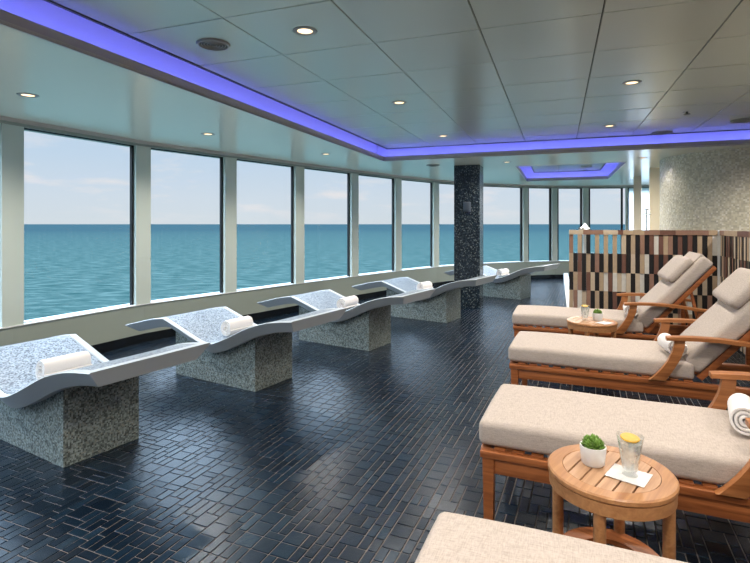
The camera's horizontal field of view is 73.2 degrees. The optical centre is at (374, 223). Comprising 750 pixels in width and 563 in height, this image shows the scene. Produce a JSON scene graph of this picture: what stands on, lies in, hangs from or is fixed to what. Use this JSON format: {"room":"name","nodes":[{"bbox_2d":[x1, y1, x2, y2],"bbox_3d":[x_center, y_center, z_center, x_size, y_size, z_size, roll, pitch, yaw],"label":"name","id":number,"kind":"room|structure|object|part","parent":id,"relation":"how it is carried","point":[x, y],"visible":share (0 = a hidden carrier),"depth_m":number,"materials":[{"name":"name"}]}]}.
{"room":"spa","nodes":[
{"label":"spa","id":0,"kind":"room"},
{"bbox_2d":[0,115,648,346],"bbox_3d":[1.420,0.230,6.218,14.518,2.740,17.642,0,0,0],"label":"wall","id":1,"kind":"structure","parent":0,"point":[101,326],"depth_m":7.28,"materials":[{"name":"beige paint"}]},
{"bbox_2d":[24,128,133,322],"bbox_3d":[-3.555,0.015,6.131,0.042,2.130,1.461,0,0,26],"label":"window","id":2,"kind":"structure","parent":1,"relation":"in","point":[131,146],"depth_m":6.74,"materials":[{"name":"black"}]},
{"bbox_2d":[151,148,222,301],"bbox_3d":[-2.771,0.015,7.459,0.042,2.130,1.273,0,0,36],"label":"window","id":3,"kind":"structure","parent":1,"relation":"in","point":[221,158],"depth_m":7.93,"materials":[{"name":"black metal"}]},
{"bbox_2d":[237,159,293,290],"bbox_3d":[-1.889,0.015,8.672,0.043,2.130,1.367,0,0,36],"label":"window","id":4,"kind":"structure","parent":1,"relation":"in","point":[292,167],"depth_m":9.18,"materials":[{"name":"black metal"}]},
{"bbox_3d":[-0.282,1.086,7.353,4.740,0.012,22.298,0,0,40],"label":"window sill","id":5,"kind":"part","parent":1,"relation":"part of","materials":[{"name":"white paint"}]},
{"bbox_3d":[-0.226,-1.103,7.258,4.554,0.045,22.005,0,0,40],"label":"head trim","id":6,"kind":"part","parent":1,"relation":"part of","materials":[{"name":"grey paint"}]},
{"bbox_2d":[304,168,349,281],"bbox_3d":[-0.953,0.015,9.923,0.042,2.130,1.398,0,0,38],"label":"window","id":7,"kind":"structure","parent":1,"relation":"in","point":[348,174],"depth_m":10.44,"materials":[{"name":"black"}]},
{"bbox_2d":[91,275,590,352],"bbox_3d":[1.498,1.540,6.102,14.207,0.120,17.406,0,0,0],"label":"baseboard","id":8,"kind":"structure","parent":1,"relation":"attached to","point":[132,340],"depth_m":7.20,"materials":[{"name":"black tile"}]},
{"bbox_2d":[0,0,749,160],"bbox_3d":[2.318,-1.298,3.035,11.508,0.364,12.447,0,0,0],"label":"led strip light","id":9,"kind":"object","parent":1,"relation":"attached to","point":[42,17],"depth_m":5.08,"materials":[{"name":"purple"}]},
{"bbox_2d":[359,174,393,274],"bbox_3d":[0.009,0.015,11.150,0.042,2.130,1.360,0,0,39],"label":"window","id":10,"kind":"structure","parent":1,"relation":"in","point":[359,174],"depth_m":11.64,"materials":[{"name":"black metal"}]},
{"bbox_2d":[402,179,431,269],"bbox_3d":[0.998,0.015,12.304,0.042,2.130,1.320,0,0,43],"label":"window","id":11,"kind":"structure","parent":1,"relation":"in","point":[402,179],"depth_m":12.74,"materials":[{"name":"black metal"}]},
{"bbox_2d":[483,186,521,262],"bbox_3d":[3.520,0.015,14.245,1.591,2.130,0.042,0,0,-25],"label":"window","id":12,"kind":"structure","parent":1,"relation":"in","point":[483,186],"depth_m":14.55,"materials":[{"name":"black metal"}]},
{"bbox_2d":[528,188,550,260],"bbox_3d":[4.790,0.015,14.751,0.790,2.130,0.042,0,0,-15],"label":"window","id":13,"kind":"structure","parent":1,"relation":"in","point":[528,188],"depth_m":14.83,"materials":[{"name":"black metal"}]},
{"bbox_2d":[564,273,568,306],"bbox_3d":[4.244,1.500,11.108,0.122,0.200,7.000,0,0,20],"label":"trim","id":14,"kind":"structure","parent":1,"relation":"attached to","point":[566,277],"depth_m":11.13,"materials":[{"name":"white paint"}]},
{"bbox_2d":[557,188,581,260],"bbox_3d":[5.723,0.015,14.879,0.745,2.130,0.042,0,0,0],"label":"window","id":15,"kind":"structure","parent":1,"relation":"in","point":[557,188],"depth_m":14.86,"materials":[{"name":"black metal"}]},
{"bbox_2d":[515,162,626,180],"bbox_3d":[4.256,-1.298,11.168,3.599,0.364,4.604,0,0,0],"label":"trim","id":16,"kind":"structure","parent":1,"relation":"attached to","point":[608,169],"depth_m":12.89,"materials":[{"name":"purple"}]},
{"bbox_2d":[589,188,622,234],"bbox_3d":[6.752,0.015,14.803,0.962,2.130,0.043,0,0,8],"label":"window","id":17,"kind":"structure","parent":1,"relation":"in","point":[589,188],"depth_m":14.72,"materials":[{"name":"black metal"}]},
{"bbox_2d":[628,187,648,229],"bbox_3d":[7.940,0.015,14.512,1.272,2.130,0.043,0,0,19],"label":"window","id":18,"kind":"structure","parent":1,"relation":"in","point":[644,191],"depth_m":14.59,"materials":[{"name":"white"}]},
{"bbox_2d":[0,278,749,562],"bbox_3d":[1.450,1.672,5.795,14.500,0.155,18.190,0,0,0],"label":"floor","id":19,"kind":"structure","parent":0,"point":[355,456],"depth_m":3.30,"materials":[{"name":"tile"}]},
{"bbox_2d":[0,334,210,467],"bbox_3d":[-2.415,1.222,3.844,2.380,0.755,0.870,0,0,31],"label":"lounger","id":20,"kind":"object","parent":19,"relation":"on","point":[65,418],"visible":0.94,"depth_m":3.48,"materials":[{"name":"grey stone"}]},
{"bbox_2d":[35,351,92,379],"bbox_3d":[-2.358,1.079,3.829,0.217,0.215,0.347,0,0,32],"label":"rolled towel","id":21,"kind":"object","parent":20,"relation":"on","point":[45,367],"visible":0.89,"depth_m":3.77,"materials":[{"name":"white fabric"}]},
{"bbox_2d":[125,307,347,391],"bbox_3d":[-1.516,1.222,5.340,2.380,0.755,0.870,0,0,31],"label":"lounger","id":22,"kind":"object","parent":19,"relation":"on","point":[255,358],"visible":0.99,"depth_m":5.02,"materials":[{"name":"stone"}]},
{"bbox_2d":[221,316,253,335],"bbox_3d":[-1.456,1.079,5.346,0.217,0.215,0.347,0,0,30],"label":"rolled towel","id":23,"kind":"object","parent":22,"relation":"on","point":[232,326],"visible":0.94,"depth_m":5.25,"materials":[{"name":"white fabric"}]},
{"bbox_2d":[257,289,435,350],"bbox_3d":[-0.438,1.222,6.892,2.380,0.755,0.870,0,0,32],"label":"lounger","id":24,"kind":"object","parent":19,"relation":"on","point":[366,326],"visible":0.88,"depth_m":6.57,"materials":[{"name":"stone"}]},
{"bbox_2d":[337,295,358,308],"bbox_3d":[-0.373,1.079,6.917,0.215,0.217,0.347,0,0,30],"label":"rolled towel","id":25,"kind":"object","parent":24,"relation":"on","point":[351,301],"visible":0.98,"depth_m":6.83,"materials":[{"name":"white fabric"}]},
{"bbox_2d":[352,275,496,322],"bbox_3d":[0.808,1.222,8.707,2.380,0.755,0.870,0,0,35],"label":"lounger","id":26,"kind":"object","parent":19,"relation":"on","point":[444,305],"visible":0.86,"depth_m":8.39,"materials":[{"name":"stone"}]},
{"bbox_2d":[416,281,432,289],"bbox_3d":[0.857,1.079,8.694,0.219,0.217,0.347,0,0,33],"label":"rolled towel","id":27,"kind":"object","parent":26,"relation":"on","point":[423,285],"visible":0.91,"depth_m":8.60,"materials":[{"name":"white fabric"}]},
{"bbox_2d":[454,164,482,308],"bbox_3d":[1.820,0.240,9.800,0.487,2.720,0.513,0,0,20],"label":"column","id":28,"kind":"structure","parent":19,"relation":"on","point":[468,179],"depth_m":9.59,"materials":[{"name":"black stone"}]},
{"bbox_3d":[1.742,-0.325,9.569,0.145,0.190,0.026,0,0,20],"label":"wall plate","id":29,"kind":"part","parent":28,"relation":"part of","materials":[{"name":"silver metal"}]},
{"bbox_2d":[444,264,559,299],"bbox_3d":[2.776,1.222,11.234,2.380,0.755,0.870,0,0,40],"label":"lounger","id":30,"kind":"object","parent":19,"relation":"on","point":[516,285],"visible":0.62,"depth_m":10.81,"materials":[{"name":"stone"}]},
{"bbox_2d":[496,268,508,276],"bbox_3d":[2.842,1.079,11.227,0.218,0.219,0.347,0,0,42],"label":"rolled towel","id":31,"kind":"object","parent":30,"relation":"on","point":[500,272],"visible":0.99,"depth_m":11.13,"materials":[{"name":"white fabric"}]},
{"bbox_2d":[415,512,686,562],"bbox_3d":[1.070,0.959,1.169,2.080,1.282,0.860,0,0,22],"label":"lounger","id":32,"kind":"object","parent":19,"relation":"on","point":[453,537],"visible":1,"depth_m":1.63,"materials":[{"name":"fabric"}]},
{"bbox_2d":[578,223,589,252],"bbox_3d":[4.373,0.785,10.585,0.269,1.630,0.230,0,0,0],"label":"spout","id":33,"kind":"object","parent":19,"relation":"on","point":[584,226],"visible":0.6,"depth_m":10.56,"materials":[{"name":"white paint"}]},
{"bbox_2d":[567,317,617,373],"bbox_3d":[2.240,1.300,5.220,0.484,0.600,0.484,0,0,42],"label":"side table","id":34,"kind":"object","parent":19,"relation":"on","point":[587,325],"visible":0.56,"depth_m":5.08,"materials":[{"name":"brown wood"}]},
{"bbox_2d":[580,305,588,317],"bbox_3d":[2.190,0.922,5.270,0.101,0.155,0.101,0,0,0],"label":"water glass","id":35,"kind":"object","parent":34,"relation":"on","point":[583,306],"visible":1,"depth_m":5.25,"materials":[{"name":"white"}]},
{"bbox_3d":[2.121,1.313,5.050,0.045,0.573,0.045,0,0,42],"label":"leg","id":36,"kind":"part","parent":34,"relation":"part of","materials":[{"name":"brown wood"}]},
{"bbox_2d":[592,308,602,320],"bbox_3d":[2.310,0.938,5.240,0.105,0.125,0.105,0,0,0],"label":"potted succulent","id":37,"kind":"object","parent":34,"relation":"on","point":[597,314],"visible":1,"depth_m":5.21,"materials":[{"name":"green plant"}]},
{"bbox_2d":[592,312,602,320],"bbox_3d":[2.310,0.962,5.240,0.105,0.077,0.105,0,0,0],"label":"pot","id":38,"kind":"object","parent":37,"relation":"attached to","point":[597,316],"depth_m":5.20,"materials":[{"name":"white ceramic"}]},
{"bbox_2d":[595,321,611,323],"bbox_3d":[2.315,0.998,5.100,0.140,0.004,0.120,0,0,-29],"label":"paper napkin","id":39,"kind":"object","parent":34,"relation":"on","point":[601,322],"visible":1,"depth_m":5.11,"materials":[{"name":"white paper"}]},
{"bbox_3d":[2.410,1.313,5.101,0.045,0.573,0.045,0,0,42],"label":"leg","id":40,"kind":"part","parent":34,"relation":"part of","materials":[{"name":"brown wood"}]},
{"bbox_2d":[548,444,679,559],"bbox_3d":[0.960,1.300,2.060,0.484,0.600,0.484,0,0,42],"label":"side table","id":41,"kind":"object","parent":19,"relation":"on","point":[587,488],"visible":0.79,"depth_m":1.95,"materials":[{"name":"brown wood"}]},
{"bbox_3d":[0.790,1.313,2.179,0.045,0.573,0.045,0,0,42],"label":"leg","id":42,"kind":"part","parent":41,"relation":"part of","materials":[{"name":"brown wood"}]},
{"bbox_2d":[579,433,606,467],"bbox_3d":[0.910,0.938,2.109,0.105,0.125,0.105,0,0,0],"label":"potted succulent","id":43,"kind":"object","parent":41,"relation":"on","point":[593,449],"visible":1,"depth_m":2.08,"materials":[{"name":"green plant"}]},
{"bbox_3d":[0.841,1.313,1.890,0.045,0.573,0.045,0,0,42],"label":"leg","id":44,"kind":"part","parent":41,"relation":"part of","materials":[{"name":"brown wood"}]},
{"bbox_3d":[1.079,1.313,2.230,0.045,0.573,0.045,0,0,42],"label":"leg","id":45,"kind":"part","parent":41,"relation":"part of","materials":[{"name":"brown wood"}]},
{"bbox_2d":[605,464,652,487],"bbox_3d":[1.008,0.998,2.006,0.143,0.004,0.130,0,0,42],"label":"paper napkin","id":46,"kind":"object","parent":41,"relation":"on","point":[638,478],"visible":0.91,"depth_m":2.00,"materials":[{"name":"white paper"}]},
{"bbox_2d":[618,432,641,471],"bbox_3d":[1.014,0.918,2.008,0.101,0.155,0.101,0,0,0],"label":"water glass","id":47,"kind":"object","parent":46,"relation":"on","point":[633,440],"visible":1,"depth_m":1.99,"materials":[{"name":"clear glass"}]},
{"bbox_3d":[1.130,1.313,1.941,0.045,0.573,0.045,0,0,42],"label":"leg","id":48,"kind":"part","parent":41,"relation":"part of","materials":[{"name":"brown wood"}]},
{"bbox_2d":[479,371,749,522],"bbox_3d":[1.646,0.959,2.626,2.080,1.282,0.860,0,0,23],"label":"lounger","id":49,"kind":"object","parent":19,"relation":"on","point":[702,444],"visible":0.84,"depth_m":2.61,"materials":[{"name":"fabric"}]},
{"bbox_3d":[0.728,1.257,3.026,0.050,0.116,0.690,0,0,23],"label":"rail","id":50,"kind":"part","parent":49,"relation":"part of","materials":[{"name":"brown wood"}]},
{"bbox_3d":[0.607,1.417,2.686,0.062,0.365,0.053,0,0,23],"label":"leg","id":51,"kind":"part","parent":49,"relation":"part of","materials":[{"name":"brown wood"}]},
{"bbox_2d":[479,384,749,484],"bbox_3d":[1.329,1.111,2.764,1.390,0.150,0.730,0,0,23],"label":"seat cushion","id":52,"kind":"object","parent":49,"relation":"on","point":[702,444],"depth_m":2.62,"materials":[{"name":"fabric"}]},
{"bbox_3d":[1.510,1.256,2.290,2.060,0.117,0.057,0,0,24],"label":"rail","id":53,"kind":"part","parent":49,"relation":"part of","materials":[{"name":"brown wood"}]},
{"bbox_3d":[2.302,0.880,2.768,0.790,0.070,0.078,0,0,23],"label":"armrest","id":54,"kind":"part","parent":49,"relation":"part of","materials":[{"name":"brown wood"}]},
{"bbox_2d":[727,393,749,435],"bbox_3d":[1.875,0.965,2.567,0.178,0.176,0.272,0,0,33],"label":"rolled towel","id":55,"kind":"object","parent":49,"relation":"on","point":[738,404],"visible":0.91,"depth_m":2.49,"materials":[{"name":"white fabric"}]},
{"bbox_3d":[1.990,0.880,2.050,0.790,0.070,0.078,0,0,23],"label":"armrest","id":56,"kind":"part","parent":49,"relation":"part of","materials":[{"name":"brown wood"}]},
{"bbox_2d":[512,251,716,378],"bbox_3d":[2.706,0.959,5.917,2.080,1.282,0.860,0,0,20],"label":"lounger","id":57,"kind":"object","parent":19,"relation":"on","point":[681,275],"visible":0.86,"depth_m":5.52,"materials":[{"name":"fabric"}]},
{"bbox_2d":[512,305,642,332],"bbox_3d":[2.383,1.111,6.037,1.390,0.150,0.730,0,0,20],"label":"seat cushion","id":58,"kind":"object","parent":57,"relation":"on","point":[538,316],"depth_m":5.85,"materials":[{"name":"fabric"}]},
{"bbox_3d":[2.590,1.256,5.574,2.060,0.117,0.057,0,0,20],"label":"rail","id":59,"kind":"part","parent":57,"relation":"part of","materials":[{"name":"brown wood"}]},
{"bbox_2d":[623,304,637,315],"bbox_3d":[2.879,0.961,5.692,0.174,0.172,0.272,0,0,22],"label":"rolled towel","id":60,"kind":"object","parent":57,"relation":"on","point":[625,308],"visible":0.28,"depth_m":5.60,"materials":[{"name":"white fabric"}]},
{"bbox_3d":[3.353,0.880,6.095,0.790,0.070,0.078,0,0,20],"label":"armrest","id":61,"kind":"part","parent":57,"relation":"part of","materials":[{"name":"brown wood"}]},
{"bbox_3d":[2.841,1.256,6.254,2.060,0.117,0.057,0,0,20],"label":"rail","id":62,"kind":"part","parent":57,"relation":"part of","materials":[{"name":"brown wood"}]},
{"bbox_3d":[3.082,0.880,5.361,0.790,0.070,0.078,0,0,20],"label":"armrest","id":63,"kind":"part","parent":57,"relation":"part of","materials":[{"name":"brown wood"}]},
{"bbox_2d":[635,257,712,327],"bbox_3d":[3.307,0.738,5.695,0.707,0.784,0.700,0,0,20],"label":"cushion","id":64,"kind":"object","parent":57,"relation":"on","point":[680,276],"depth_m":5.41,"materials":[{"name":"fabric"}]},
{"bbox_2d":[657,255,692,282],"bbox_3d":[3.363,0.498,5.674,0.252,0.276,0.632,0,0,20],"label":"pillow","id":65,"kind":"object","parent":57,"relation":"on","point":[678,268],"depth_m":5.42,"materials":[{"name":"fabric"}]},
{"bbox_3d":[3.360,0.811,5.676,0.667,0.751,0.666,0,0,20],"label":"backrest frame","id":66,"kind":"part","parent":57,"relation":"part of","materials":[{"name":"brown wood"}]},
{"bbox_3d":[3.651,1.042,5.985,0.045,0.313,0.038,0,0,20],"label":"arm post","id":67,"kind":"part","parent":57,"relation":"part of","materials":[{"name":"brown wood"}]},
{"bbox_2d":[508,268,749,400],"bbox_3d":[2.237,0.959,4.276,2.080,1.282,0.860,0,0,23],"label":"lounger","id":68,"kind":"object","parent":19,"relation":"on","point":[723,329],"visible":0.99,"depth_m":4.02,"materials":[{"name":"fabric"}]},
{"bbox_3d":[1.198,1.417,4.327,0.062,0.365,0.053,0,0,23],"label":"leg","id":69,"kind":"part","parent":68,"relation":"part of","materials":[{"name":"brown wood"}]},
{"bbox_3d":[1.478,1.417,4.989,0.062,0.365,0.053,0,0,23],"label":"leg","id":70,"kind":"part","parent":68,"relation":"part of","materials":[{"name":"brown wood"}]},
{"bbox_2d":[508,331,693,379],"bbox_3d":[1.920,1.111,4.411,1.390,0.150,0.730,0,0,23],"label":"seat cushion","id":71,"kind":"object","parent":68,"relation":"on","point":[645,358],"depth_m":4.18,"materials":[{"name":"fabric"}]},
{"bbox_3d":[2.105,1.256,3.938,2.060,0.117,0.057,0,0,23],"label":"rail","id":72,"kind":"part","parent":68,"relation":"part of","materials":[{"name":"brown wood"}]},
{"bbox_2d":[657,333,687,355],"bbox_3d":[2.375,0.963,4.041,0.136,0.131,0.272,2,0,12],"label":"rolled towel","id":73,"kind":"object","parent":68,"relation":"on","point":[667,345],"visible":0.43,"depth_m":4.00,"materials":[{"name":"white fabric"}]},
{"bbox_3d":[2.892,0.880,4.423,0.790,0.070,0.078,0,0,23],"label":"armrest","id":74,"kind":"part","parent":68,"relation":"part of","materials":[{"name":"brown wood"}]},
{"bbox_3d":[2.586,0.880,3.703,0.790,0.070,0.078,0,0,23],"label":"armrest","id":75,"kind":"part","parent":68,"relation":"part of","materials":[{"name":"brown wood"}]},
{"bbox_2d":[680,300,749,371],"bbox_3d":[2.827,0.738,4.026,0.707,0.784,0.700,0,0,23],"label":"cushion","id":76,"kind":"object","parent":68,"relation":"on","point":[726,319],"depth_m":3.80,"materials":[{"name":"fabric"}]},
{"bbox_3d":[2.388,1.256,4.606,2.060,0.117,0.057,0,0,23],"label":"rail","id":77,"kind":"part","parent":68,"relation":"part of","materials":[{"name":"brown wood"}]},
{"bbox_3d":[2.878,0.811,4.004,0.667,0.751,0.666,0,0,23],"label":"backrest frame","id":78,"kind":"part","parent":68,"relation":"part of","materials":[{"name":"brown wood"}]},
{"bbox_2d":[712,268,749,308],"bbox_3d":[2.882,0.498,4.002,0.252,0.276,0.632,0,0,23],"label":"pillow","id":79,"kind":"object","parent":68,"relation":"on","point":[734,292],"depth_m":3.88,"materials":[{"name":"fabric"}]},
{"bbox_3d":[3.184,1.042,4.299,0.045,0.313,0.038,0,0,23],"label":"arm post","id":80,"kind":"part","parent":68,"relation":"part of","materials":[{"name":"brown wood"}]},
{"bbox_2d":[634,176,640,229],"bbox_3d":[6.238,0.240,12.000,0.165,2.720,0.160,0,0,28],"label":"square post","id":81,"kind":"object","parent":19,"relation":"on","point":[637,180],"visible":0.44,"depth_m":11.93,"materials":[{"name":"beige"}]},
{"bbox_2d":[642,209,650,229],"bbox_3d":[5.161,0.654,9.600,0.160,1.892,0.120,0,0,0],"label":"shower mixer","id":82,"kind":"object","parent":19,"relation":"on","point":[646,213],"visible":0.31,"depth_m":9.59,"materials":[{"name":"silver metal"}]},
{"bbox_2d":[649,167,659,229],"bbox_3d":[5.600,0.240,10.100,0.200,2.720,0.160,0,0,28],"label":"square post","id":83,"kind":"object","parent":19,"relation":"on","point":[654,173],"visible":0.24,"depth_m":10.03,"materials":[{"name":"beige"}]},
{"bbox_2d":[569,230,749,355],"bbox_3d":[3.563,0.843,6.380,2.035,1.515,2.330,0,0,20],"label":"screen","id":84,"kind":"object","parent":19,"relation":"on","point":[644,253],"visible":0.52,"depth_m":7.42,"materials":[{"name":"multicoloured tile"}]},
{"bbox_3d":[3.904,0.845,7.447,1.945,1.510,0.064,0,0,20],"label":"slat panel","id":85,"kind":"part","parent":84,"relation":"part of","materials":[{"name":"multicoloured wood"}]},
{"bbox_3d":[4.863,0.843,7.105,0.088,1.515,0.078,0,0,20],"label":"corner post","id":86,"kind":"part","parent":84,"relation":"part of","materials":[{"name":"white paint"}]},
{"bbox_3d":[4.473,0.845,6.006,0.064,1.510,2.250,0,0,20],"label":"slat panel","id":87,"kind":"part","parent":84,"relation":"part of","materials":[{"name":"multicoloured wood"}]},
{"bbox_2d":[0,19,749,185],"bbox_3d":[1.425,-1.130,5.845,14.650,0.020,18.389,0,0,0],"label":"ceiling","id":88,"kind":"structure","parent":0,"point":[76,90],"depth_m":5.52,"materials":[{"name":"white paint"}]},
{"bbox_2d":[16,92,39,97],"bbox_3d":[-3.013,-1.120,4.385,0.168,0.012,0.168,0,0,0],"label":"recessed light","id":89,"kind":"object","parent":88,"relation":"in","point":[29,95],"visible":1,"depth_m":4.38,"materials":[{"name":"grey"}]},
{"bbox_2d":[44,0,749,148],"bbox_3d":[2.318,-1.341,3.035,10.745,0.058,11.683,0,0,0],"label":"ceiling panels","id":90,"kind":"object","parent":88,"relation":"attached to","point":[471,72],"visible":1,"depth_m":4.08,"materials":[{"name":"white"}]},
{"bbox_2d":[196,38,229,50],"bbox_3d":[-1.184,-1.315,3.703,0.240,0.018,0.240,0,0,0],"label":"air vent","id":91,"kind":"object","parent":90,"relation":"attached to","point":[212,44],"visible":1,"depth_m":3.69,"materials":[{"name":"grey metal"}]},
{"bbox_2d":[199,42,226,47],"bbox_3d":[-1.184,-1.317,3.703,0.196,0.010,0.196,0,0,0],"label":"grille","id":92,"kind":"object","parent":91,"relation":"attached to","point":[201,44],"depth_m":3.70,"materials":[{"name":"grey metal"}]},
{"bbox_2d":[293,26,316,35],"bbox_3d":[-0.478,-1.320,3.452,0.168,0.012,0.168,0,0,0],"label":"recessed light","id":93,"kind":"object","parent":90,"relation":"attached to","point":[300,30],"visible":1,"depth_m":3.44,"materials":[{"name":"grey"}]},
{"bbox_2d":[392,101,406,104],"bbox_3d":[0.264,-1.320,5.491,0.168,0.012,0.168,0,0,0],"label":"recessed light","id":94,"kind":"object","parent":90,"relation":"attached to","point":[393,102],"visible":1,"depth_m":5.48,"materials":[{"name":"grey"}]},
{"bbox_2d":[622,80,641,84],"bbox_3d":[2.397,-1.320,4.715,0.168,0.012,0.168,0,0,0],"label":"recessed light","id":95,"kind":"object","parent":90,"relation":"attached to","point":[632,82],"visible":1,"depth_m":4.71,"materials":[{"name":"grey"}]},
{"bbox_2d":[651,131,672,134],"bbox_3d":[4.140,-1.315,7.285,0.280,0.018,0.280,0,0,0],"label":"air vent","id":96,"kind":"object","parent":90,"relation":"attached to","point":[657,132],"visible":1,"depth_m":7.26,"materials":[{"name":"grey metal"}]},
{"bbox_2d":[730,118,749,122],"bbox_3d":[4.684,-1.315,6.410,0.300,0.018,0.300,0,0,0],"label":"air vent","id":97,"kind":"object","parent":90,"relation":"attached to","point":[741,120],"visible":1,"depth_m":6.41,"materials":[{"name":"grey metal"}]},
{"bbox_2d":[531,163,605,172],"bbox_3d":[4.256,-1.341,11.168,2.579,0.058,3.583,0,0,0],"label":"ceiling panels","id":98,"kind":"object","parent":88,"relation":"attached to","point":[598,166],"visible":0.36,"depth_m":12.01,"materials":[{"name":"white"}]},
{"bbox_2d":[660,147,749,230],"bbox_3d":[6.140,0.240,8.410,2.440,2.720,2.440,0,0,0],"label":"wall","id":99,"kind":"structure","parent":0,"point":[706,190],"depth_m":7.77,"materials":[{"name":"tile"}]},
{"label":"outside","id":100,"kind":"structure","parent":0,"visible":0},
{"bbox_2d":[24,224,624,320],"bbox_3d":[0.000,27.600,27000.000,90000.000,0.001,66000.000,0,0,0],"label":"sea","id":101,"kind":"structure","parent":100,"point":[69,268],"depth_m":457.01,"materials":[{"name":"liquid"}]}
]}

